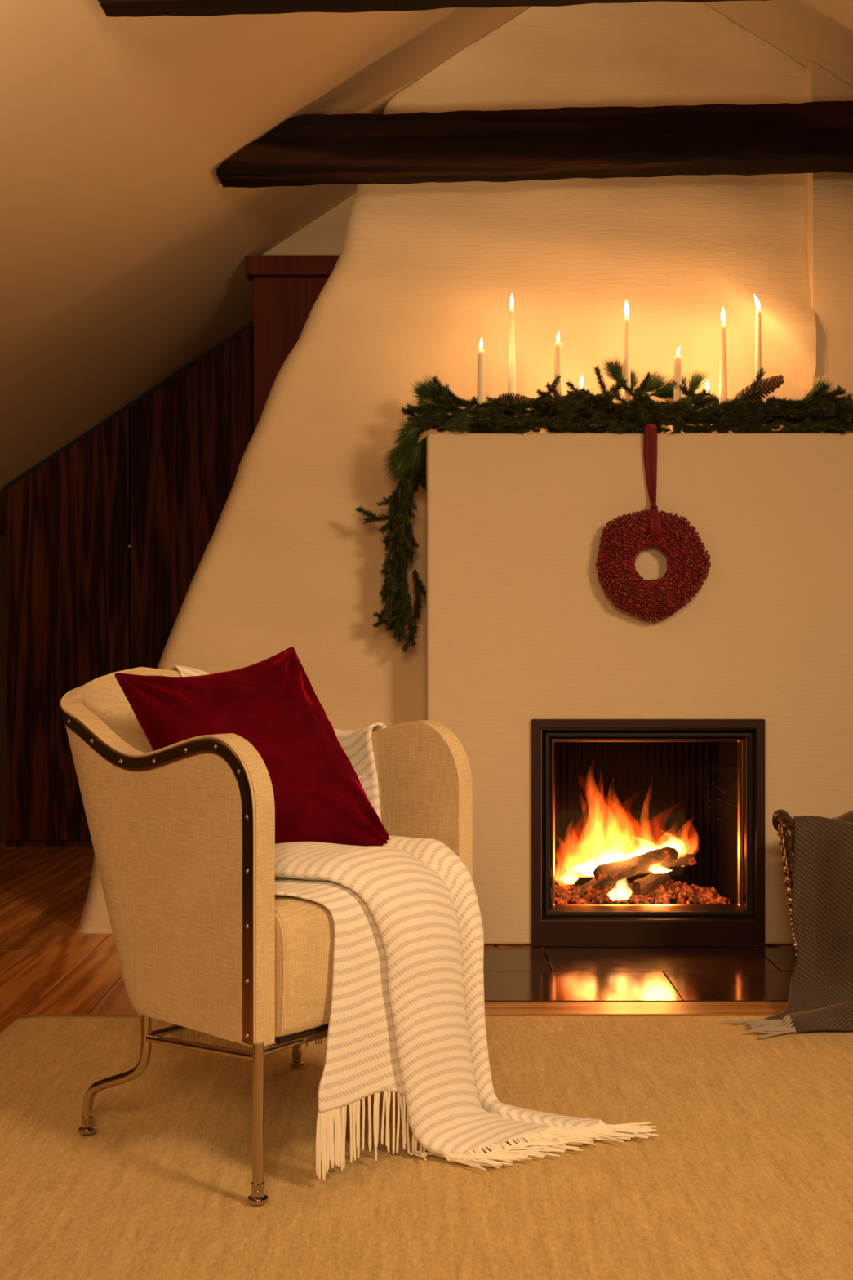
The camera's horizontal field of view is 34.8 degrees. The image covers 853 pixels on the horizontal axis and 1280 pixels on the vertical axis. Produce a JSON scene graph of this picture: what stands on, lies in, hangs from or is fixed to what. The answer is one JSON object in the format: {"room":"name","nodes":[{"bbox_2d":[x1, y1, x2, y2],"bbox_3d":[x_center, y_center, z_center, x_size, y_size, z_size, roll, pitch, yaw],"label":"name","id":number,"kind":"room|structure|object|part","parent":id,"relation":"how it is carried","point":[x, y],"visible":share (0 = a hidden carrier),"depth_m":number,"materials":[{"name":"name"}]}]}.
{"room":"living room","nodes":[
{"label":"living room","id":0,"kind":"room"},
{"bbox_2d":[0,490,6,843],"bbox_3d":[0.475,-0.677,5.865,5.650,3.135,0.050,0,0,0],"label":"wall","id":1,"kind":"structure","parent":0,"point":[3,495],"depth_m":5.84,"materials":[{"name":"paint"}]},
{"bbox_2d":[0,503,1,529],"bbox_3d":[-2.062,-0.515,5.680,0.575,0.110,0.040,0,0,0],"label":"trim","id":2,"kind":"structure","parent":1,"relation":"attached to","point":[0,504],"depth_m":5.68,"materials":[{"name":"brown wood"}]},
{"bbox_2d":[262,193,355,255],"bbox_3d":[1.337,-0.677,5.085,3.926,3.135,0.070,0,0,0],"label":"wall","id":3,"kind":"structure","parent":0,"point":[324,236],"depth_m":5.05,"materials":[{"name":"white paint"}]},
{"bbox_2d":[0,843,795,1033],"bbox_3d":[0.475,0.900,1.820,5.650,0.060,8.040,0,0,0],"label":"floor","id":4,"kind":"structure","parent":0,"point":[47,966],"depth_m":3.72,"materials":[{"name":"brown wood"}]},
{"bbox_2d":[6,321,253,846],"bbox_3d":[-1.199,-0.267,5.753,1.138,2.274,0.095,0,0,0],"label":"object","id":5,"kind":"object","parent":4,"relation":"on","point":[108,535],"visible":0.68,"depth_m":5.71,"materials":[{"name":"brown wood"}]},
{"bbox_3d":[-1.504,-0.067,5.720,0.514,1.814,0.020,0,0,0],"label":"cupboard door","id":6,"kind":"part","parent":5,"relation":"part of","materials":[{"name":"brown wood"}]},
{"bbox_3d":[-0.987,-0.236,5.720,0.505,2.152,0.020,0,0,0],"label":"cupboard door","id":7,"kind":"part","parent":5,"relation":"part of","materials":[{"name":"brown wood"}]},
{"bbox_3d":[-0.680,-0.269,5.720,0.092,2.218,0.020,0,0,0],"label":"cupboard door","id":8,"kind":"part","parent":5,"relation":"part of","materials":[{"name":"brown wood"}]},
{"bbox_2d":[245,255,339,431],"bbox_3d":[-0.379,-0.264,4.995,0.558,2.268,0.090,0,0,0],"label":"cabinet","id":9,"kind":"object","parent":4,"relation":"on","point":[286,288],"visible":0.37,"depth_m":4.98,"materials":[{"name":"red wood"}]},
{"bbox_3d":[-0.379,-1.363,4.995,0.558,0.071,0.090,0,0,0],"label":"cornice","id":10,"kind":"part","parent":9,"relation":"part of","materials":[{"name":"red wood"}]},
{"bbox_2d":[0,1013,852,1279],"bbox_3d":[0.680,0.871,2.033,3.240,0.005,2.266,0,0,0],"label":"rug","id":11,"kind":"object","parent":4,"relation":"on","point":[748,1173],"visible":0.71,"depth_m":2.24,"materials":[{"name":"carpet"}]},
{"bbox_2d":[60,666,472,1204],"bbox_3d":[-0.335,0.459,2.503,0.696,0.811,0.539,0,0,41],"label":"armchair","id":12,"kind":"object","parent":11,"relation":"on","point":[182,833],"visible":0.72,"depth_m":2.22,"materials":[{"name":"beige fabric"}]},
{"bbox_3d":[-0.533,0.740,2.338,0.186,0.225,0.018,0,0,41],"label":"leg","id":13,"kind":"part","parent":12,"relation":"part of","materials":[{"name":"silver metal"}]},
{"bbox_3d":[-0.303,0.664,2.471,0.012,0.012,0.502,0,0,41],"label":"cross rail","id":14,"kind":"part","parent":12,"relation":"part of","materials":[{"name":"silver metal"}]},
{"bbox_3d":[-0.364,0.654,2.190,0.281,0.036,0.012,0,0,41],"label":"rail","id":15,"kind":"part","parent":12,"relation":"part of","materials":[{"name":"silver metal"}]},
{"bbox_3d":[-0.259,0.736,2.098,0.017,0.232,0.018,0,0,41],"label":"leg","id":16,"kind":"part","parent":12,"relation":"part of","materials":[{"name":"silver metal"}]},
{"bbox_3d":[-0.201,0.740,2.715,0.186,0.225,0.018,0,0,41],"label":"leg","id":17,"kind":"part","parent":12,"relation":"part of","materials":[{"name":"silver metal"}]},
{"bbox_3d":[-0.093,0.636,2.286,0.012,0.012,0.502,0,0,41],"label":"cross rail","id":18,"kind":"part","parent":12,"relation":"part of","materials":[{"name":"silver metal"}]},
{"bbox_3d":[-0.242,0.515,2.426,0.451,0.211,0.442,0,0,41],"label":"seat","id":19,"kind":"part","parent":12,"relation":"part of","materials":[{"name":"beige fabric"}]},
{"bbox_2d":[168,665,662,1182],"bbox_3d":[-0.157,0.458,2.428,1.024,0.812,0.562,0,0,32],"label":"throw","id":20,"kind":"object","parent":12,"relation":"on","point":[408,1019],"visible":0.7,"depth_m":2.27,"materials":[{"name":"fabric"}]},
{"bbox_2d":[114,646,390,846],"bbox_3d":[-0.305,0.214,2.453,0.480,0.402,0.243,0,0,-25],"label":"cushion","id":21,"kind":"object","parent":20,"relation":"on","point":[272,703],"visible":0.64,"depth_m":2.40,"materials":[{"name":"fabric"}]},
{"bbox_2d":[426,433,852,946],"bbox_3d":[1.150,0.140,4.081,2.300,1.457,0.462,0,0,0],"label":"fireplace","id":22,"kind":"object","parent":4,"relation":"on","point":[592,733],"visible":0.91,"depth_m":3.87,"materials":[{"name":"paint"}]},
{"bbox_2d":[477,338,484,433],"bbox_3d":[0.158,-0.732,3.945,0.060,0.287,0.060,0,0,0],"label":"candle","id":23,"kind":"object","parent":22,"relation":"on","point":[481,355],"visible":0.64,"depth_m":3.94,"materials":[{"name":"white wax"}]},
{"bbox_2d":[507,294,515,416],"bbox_3d":[0.252,-0.805,4.020,0.060,0.433,0.060,0,0,0],"label":"candle","id":24,"kind":"object","parent":22,"relation":"on","point":[512,367],"visible":0.55,"depth_m":4.01,"materials":[{"name":"white wax"}]},
{"bbox_2d":[553,331,563,431],"bbox_3d":[0.383,-0.743,3.970,0.060,0.310,0.060,0,0,0],"label":"candle","id":25,"kind":"object","parent":22,"relation":"on","point":[557,348],"visible":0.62,"depth_m":3.96,"materials":[{"name":"white wax"}]},
{"bbox_2d":[578,375,582,390],"bbox_3d":[0.457,-0.686,4.030,0.060,0.195,0.060,0,0,0],"label":"candle","id":26,"kind":"object","parent":22,"relation":"on","point":[581,379],"visible":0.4,"depth_m":4.03,"materials":[{"name":"white wax"}]},
{"bbox_2d":[353,355,852,653],"bbox_3d":[0.620,-0.398,3.954,1.671,0.886,0.308,0,0,0],"label":"garland","id":27,"kind":"object","parent":22,"relation":"on","point":[578,411],"visible":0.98,"depth_m":3.91,"materials":[{"name":"green plant"}]},
{"bbox_2d":[500,392,529,404],"bbox_3d":[0.254,-0.695,3.930,0.085,0.040,0.038,0,0,16],"label":"pine cone","id":28,"kind":"object","parent":27,"relation":"on","point":[517,397],"visible":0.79,"depth_m":3.92,"materials":[{"name":"brown plant"}]},
{"bbox_3d":[0.653,-0.360,3.954,1.463,0.582,0.064,0,0,0],"label":"stem","id":29,"kind":"part","parent":27,"relation":"part of","materials":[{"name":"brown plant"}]},
{"bbox_2d":[736,374,784,404],"bbox_3d":[0.964,-0.720,3.941,0.138,0.091,0.057,0,0,7],"label":"pine cone","id":30,"kind":"object","parent":27,"relation":"on","point":[775,382],"visible":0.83,"depth_m":3.92,"materials":[{"name":"brown plant"}]},
{"bbox_2d":[622,300,631,433],"bbox_3d":[0.588,-0.793,4.000,0.060,0.410,0.060,0,0,0],"label":"candle","id":31,"kind":"object","parent":22,"relation":"on","point":[626,366],"visible":0.64,"depth_m":3.99,"materials":[{"name":"white wax"}]},
{"bbox_2d":[551,875,729,904],"bbox_3d":[0.630,0.761,4.109,0.537,0.061,0.303,0,0,0],"label":"embers","id":32,"kind":"object","parent":22,"relation":"in","point":[564,894],"visible":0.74,"depth_m":4.04,"materials":[{"name":"orange"}]},
{"bbox_2d":[578,876,612,898],"bbox_3d":[0.508,0.733,4.069,0.121,0.111,0.053,0,0,41],"label":"log","id":33,"kind":"object","parent":32,"relation":"on","point":[592,887],"visible":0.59,"depth_m":4.06,"materials":[{"name":"black wood"}]},
{"bbox_2d":[593,847,678,885],"bbox_3d":[0.616,0.666,4.011,0.251,0.109,0.056,0,0,-5],"label":"log","id":34,"kind":"object","parent":33,"relation":"on","point":[657,860],"visible":1,"depth_m":3.99,"materials":[{"name":"black wood"}]},
{"bbox_2d":[598,883,632,895],"bbox_3d":[0.596,0.768,4.160,0.154,0.058,0.053,0,0,0],"label":"log","id":35,"kind":"object","parent":32,"relation":"on","point":[624,886],"visible":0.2,"depth_m":4.14,"materials":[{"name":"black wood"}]},
{"bbox_2d":[632,870,668,896],"bbox_3d":[0.671,0.730,4.096,0.145,0.065,0.051,0,0,-45],"label":"log","id":36,"kind":"object","parent":32,"relation":"on","point":[643,886],"visible":0.94,"depth_m":4.07,"materials":[{"name":"black wood"}]},
{"bbox_2d":[671,853,697,866],"bbox_3d":[0.730,0.672,4.130,0.176,0.053,0.037,0,0,7],"label":"log","id":37,"kind":"object","parent":36,"relation":"on","point":[684,860],"visible":0.26,"depth_m":4.11,"materials":[{"name":"black wood"}]},
{"bbox_3d":[0.633,0.523,3.885,0.616,0.545,0.031,0,0,0],"label":"trim","id":38,"kind":"part","parent":22,"relation":"part of","materials":[{"name":"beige metal"}]},
{"bbox_3d":[0.628,0.546,3.881,0.660,0.644,0.061,0,0,0],"label":"insert frame","id":39,"kind":"part","parent":22,"relation":"part of","materials":[{"name":"brown metal"}]},
{"bbox_3d":[0.633,0.526,3.911,0.571,0.510,0.030,0,0,0],"label":"door frame","id":40,"kind":"part","parent":22,"relation":"part of","materials":[{"name":"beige metal"}]},
{"bbox_2d":[595,423,711,622],"bbox_3d":[0.637,-0.335,3.845,0.325,0.572,0.131,0,0,0],"label":"wreath","id":41,"kind":"object","parent":22,"relation":"hanging from","point":[687,563],"visible":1,"depth_m":3.80,"materials":[{"name":"red berries"},{"name":"velvet ribbon"}]},
{"bbox_2d":[672,346,682,433],"bbox_3d":[0.728,-0.720,3.950,0.060,0.262,0.060,0,0,0],"label":"candle","id":42,"kind":"object","parent":22,"relation":"on","point":[677,359],"visible":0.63,"depth_m":3.94,"materials":[{"name":"white wax"}]},
{"bbox_2d":[704,380,711,433],"bbox_3d":[0.831,-0.678,4.030,0.060,0.179,0.060,0,0,0],"label":"candle","id":43,"kind":"object","parent":22,"relation":"on","point":[707,384],"visible":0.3,"depth_m":4.03,"materials":[{"name":"white wax"}]},
{"bbox_2d":[719,306,727,432],"bbox_3d":[0.871,-0.783,4.000,0.060,0.389,0.060,0,0,0],"label":"candle","id":44,"kind":"object","parent":22,"relation":"on","point":[723,365],"visible":0.57,"depth_m":3.99,"materials":[{"name":"white wax"}]},
{"bbox_2d":[754,294,763,433],"bbox_3d":[0.979,-0.804,4.020,0.060,0.432,0.060,0,0,0],"label":"candle","id":45,"kind":"object","parent":22,"relation":"on","point":[758,326],"visible":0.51,"depth_m":4.01,"materials":[{"name":"white wax"}]},
{"bbox_2d":[482,947,796,1001],"bbox_3d":[0.915,0.879,3.565,2.367,0.022,0.568,0,0,0],"label":"hearth","id":46,"kind":"object","parent":4,"relation":"on","point":[509,974],"visible":0.53,"depth_m":3.56,"materials":[{"name":"stone"}]},
{"bbox_2d":[772,808,835,955],"bbox_3d":[1.165,0.648,3.440,0.568,0.442,0.568,0,0,-21],"label":"basket","id":47,"kind":"object","parent":46,"relation":"on","point":[782,821],"visible":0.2,"depth_m":3.44,"materials":[{"name":"wicker"}]},
{"bbox_2d":[722,809,852,1037],"bbox_3d":[1.034,0.630,3.301,0.732,0.469,0.709,0,0,0],"label":"blanket","id":48,"kind":"object","parent":47,"relation":"in","point":[820,997],"visible":1,"depth_m":3.19,"materials":[{"name":"grey fabric"}]},
{"bbox_2d":[0,0,852,493],"bbox_3d":[0.475,-1.302,1.820,5.650,2.047,8.040,0,0,0],"label":"ceiling","id":49,"kind":"structure","parent":0,"point":[124,248],"depth_m":4.03,"materials":[{"name":"paint"}]},
{"bbox_2d":[97,0,768,17],"bbox_3d":[0.653,-1.468,2.894,2.694,0.260,0.162,0,0,0],"label":"ceiling beam","id":50,"kind":"structure","parent":49,"relation":"attached to","point":[113,8],"depth_m":2.93,"materials":[{"name":"brown wood"}]},
{"bbox_2d":[216,101,852,187],"bbox_3d":[0.686,-1.479,4.139,2.628,0.283,0.172,0,0,0],"label":"ceiling beam","id":51,"kind":"structure","parent":49,"relation":"attached to","point":[809,137],"depth_m":4.06,"materials":[{"name":"brown wood"}]},
{"bbox_2d":[76,1,852,933],"bbox_3d":[0.567,-0.670,4.513,3.265,3.120,1.065,0,0,0],"label":"wall","id":52,"kind":"structure","parent":0,"point":[422,273],"depth_m":4.23,"materials":[{"name":"white paint"}]}
]}

